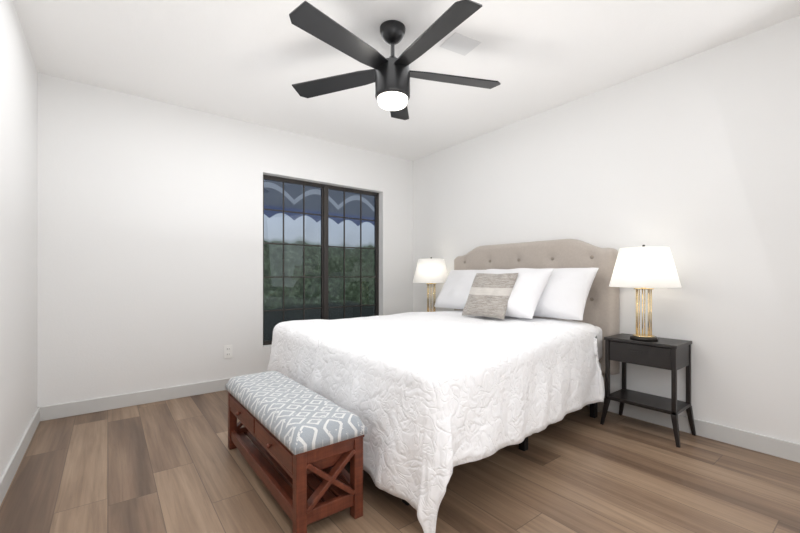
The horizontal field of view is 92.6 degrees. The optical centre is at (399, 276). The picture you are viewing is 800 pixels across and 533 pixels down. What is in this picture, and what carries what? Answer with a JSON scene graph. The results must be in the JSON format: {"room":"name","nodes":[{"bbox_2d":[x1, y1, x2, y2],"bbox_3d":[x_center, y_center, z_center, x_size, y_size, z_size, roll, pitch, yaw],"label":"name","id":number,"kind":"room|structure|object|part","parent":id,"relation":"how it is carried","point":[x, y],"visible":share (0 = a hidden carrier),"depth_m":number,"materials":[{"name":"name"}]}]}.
{"room":"bedroom","nodes":[
{"label":"bedroom","id":0,"kind":"room"},
{"bbox_2d":[0,0,37,476],"bbox_3d":[-1.299,-0.204,0.933,0.150,2.440,4.560,0,0,-37],"label":"wall","id":1,"kind":"structure","parent":0,"point":[18,239],"depth_m":2.08,"materials":[{"name":"paint"}]},
{"bbox_2d":[0,406,43,505],"bbox_3d":[-1.234,0.966,0.983,0.014,0.100,4.260,0,0,-37],"label":"baseboard","id":2,"kind":"structure","parent":1,"relation":"attached to","point":[9,472],"depth_m":2.05,"materials":[{"name":"paint"}]},
{"bbox_2d":[38,73,412,406],"bbox_3d":[-1.232,-0.204,3.760,3.390,2.440,0.150,0,0,-37],"label":"wall","id":3,"kind":"structure","parent":0,"point":[150,244],"depth_m":3.12,"materials":[{"name":"paint"}]},
{"bbox_2d":[44,378,229,420],"bbox_3d":[-1.182,0.966,3.695,3.330,0.100,0.014,0,0,-37],"label":"baseboard","id":4,"kind":"structure","parent":3,"relation":"attached to","point":[69,409],"depth_m":2.98,"materials":[{"name":"paint"}]},
{"bbox_2d":[224,345,231,357],"bbox_3d":[-1.539,0.676,3.424,0.070,0.114,0.010,0,0,-37],"label":"electrical outlet plate","id":5,"kind":"object","parent":3,"relation":"attached to","point":[227,351],"visible":1,"depth_m":3.42,"materials":[{"name":"plastic"}]},
{"bbox_2d":[263,175,378,344],"bbox_3d":[-0.808,-0.156,4.115,1.383,1.656,0.050,0,0,-37],"label":"window","id":6,"kind":"structure","parent":3,"relation":"in","point":[324,249],"depth_m":4.09,"materials":[{"name":"glass"}]},
{"bbox_2d":[0,390,799,532],"bbox_3d":[0.107,1.066,2.008,3.690,0.100,4.560,0,0,-37],"label":"floor","id":7,"kind":"structure","parent":0,"point":[176,465],"depth_m":1.85,"materials":[{"name":"brown wood"}]},
{"bbox_2d":[225,371,366,532],"bbox_3d":[-0.593,0.803,1.938,0.332,0.426,1.064,0,0,-37],"label":"bench","id":8,"kind":"object","parent":7,"relation":"on","point":[308,443],"visible":1,"depth_m":1.61,"materials":[{"name":"brown wood"}]},
{"bbox_2d":[225,371,366,454],"bbox_3d":[-0.588,0.628,1.942,0.319,0.076,1.064,0,0,-37],"label":"cushion","id":9,"kind":"object","parent":8,"relation":"on","point":[303,420],"depth_m":1.68,"materials":[{"name":"grey fabric"}]},
{"bbox_2d":[267,239,619,532],"bbox_3d":[0.362,0.359,2.739,2.090,1.316,1.897,0,0,-37],"label":"bed","id":10,"kind":"object","parent":7,"relation":"on","point":[509,349],"visible":0.98,"depth_m":2.08,"materials":[{"name":"fabric"}]},
{"bbox_2d":[434,269,506,311],"bbox_3d":[0.634,0.122,3.581,0.299,0.380,0.720,0,0,-37],"label":"pillow","id":11,"kind":"object","parent":10,"relation":"on","point":[454,293],"depth_m":3.57,"materials":[{"name":"white fabric"}]},
{"bbox_2d":[465,268,554,318],"bbox_3d":[0.839,0.122,3.033,0.330,0.377,0.713,0,0,-37],"label":"pillow","id":12,"kind":"object","parent":10,"relation":"on","point":[527,293],"depth_m":2.83,"materials":[{"name":"white fabric"}]},
{"bbox_3d":[1.086,0.358,3.429,0.101,1.315,1.620,0,0,-37],"label":"headboard","id":13,"kind":"part","parent":10,"relation":"part of","materials":[{"name":"fabric"}]},
{"bbox_2d":[500,267,598,320],"bbox_3d":[1.120,0.122,2.946,0.299,0.380,0.720,0,0,-37],"label":"pillow","id":14,"kind":"object","parent":10,"relation":"on","point":[564,291],"depth_m":2.76,"materials":[{"name":"white fabric"}]},
{"bbox_2d":[600,333,695,447],"bbox_3d":[1.632,0.717,2.532,0.302,0.602,0.459,0,0,-37],"label":"nightstand","id":15,"kind":"object","parent":7,"relation":"on","point":[673,355],"visible":1,"depth_m":2.45,"materials":[{"name":"brown wood"}]},
{"bbox_2d":[609,245,680,340],"bbox_3d":[1.597,0.105,2.505,0.400,0.620,0.400,0,0,-37],"label":"lamp","id":16,"kind":"object","parent":15,"relation":"on","point":[648,268],"visible":1,"depth_m":2.38,"materials":[{"name":"white fabric"}]},
{"bbox_3d":[1.597,-0.057,2.505,0.400,0.256,0.400,0,0,-37],"label":"lamp shade","id":17,"kind":"part","parent":16,"relation":"part of","materials":[{"name":"fabric"}]},
{"bbox_3d":[0.357,0.717,4.200,0.302,0.602,0.459,0,0,-37],"label":"nightstand","id":18,"kind":"object","parent":7,"relation":"on","visible":0},
{"bbox_2d":[413,257,447,311],"bbox_3d":[0.340,0.105,4.149,0.400,0.620,0.400,0,0,-37],"label":"lamp","id":19,"kind":"object","parent":18,"relation":"on","point":[431,270],"visible":0.83,"depth_m":4.01,"materials":[{"name":"white fabric"}]},
{"bbox_3d":[0.340,-0.057,4.149,0.400,0.256,0.400,0,0,-37],"label":"lamp shade","id":20,"kind":"part","parent":19,"relation":"part of","materials":[{"name":"fabric"}]},
{"bbox_2d":[13,0,799,160],"bbox_3d":[0.107,-1.474,2.008,3.690,0.100,4.560,0,0,-37],"label":"ceiling","id":21,"kind":"structure","parent":0,"point":[251,61],"depth_m":2.44,"materials":[{"name":"paint"}]},
{"bbox_2d":[289,0,500,119],"bbox_3d":[-0.034,-1.196,2.159,1.283,0.454,1.249,0,0,-37],"label":"fan","id":22,"kind":"object","parent":21,"relation":"hanging from","point":[391,75],"visible":1,"depth_m":2.10,"materials":[{"name":"black metal"}]},
{"bbox_2d":[440,32,480,55],"bbox_3d":[0.370,-1.422,2.348,0.200,0.004,0.160,0,0,-29],"label":"air vent","id":23,"kind":"object","parent":21,"relation":"attached to","point":[458,43],"visible":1,"depth_m":2.34,"materials":[{"name":"metal"}]},
{"bbox_2d":[413,15,799,443],"bbox_3d":[1.514,-0.204,3.083,0.150,2.440,4.560,0,0,-37],"label":"wall","id":24,"kind":"structure","parent":0,"point":[692,162],"depth_m":2.49,"materials":[{"name":"paint"}]},
{"bbox_2d":[587,400,799,462],"bbox_3d":[1.448,0.966,3.033,0.014,0.100,4.260,0,0,-37],"label":"baseboard","id":25,"kind":"structure","parent":24,"relation":"attached to","point":[783,449],"depth_m":2.34,"materials":[{"name":"paint"}]},
{"label":"outside","id":26,"kind":"structure","parent":0,"visible":0},
{"bbox_2d":[264,180,373,340],"bbox_3d":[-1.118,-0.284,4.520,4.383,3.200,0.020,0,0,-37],"label":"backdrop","id":27,"kind":"structure","parent":26,"point":[314,248],"depth_m":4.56,"materials":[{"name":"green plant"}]}
]}

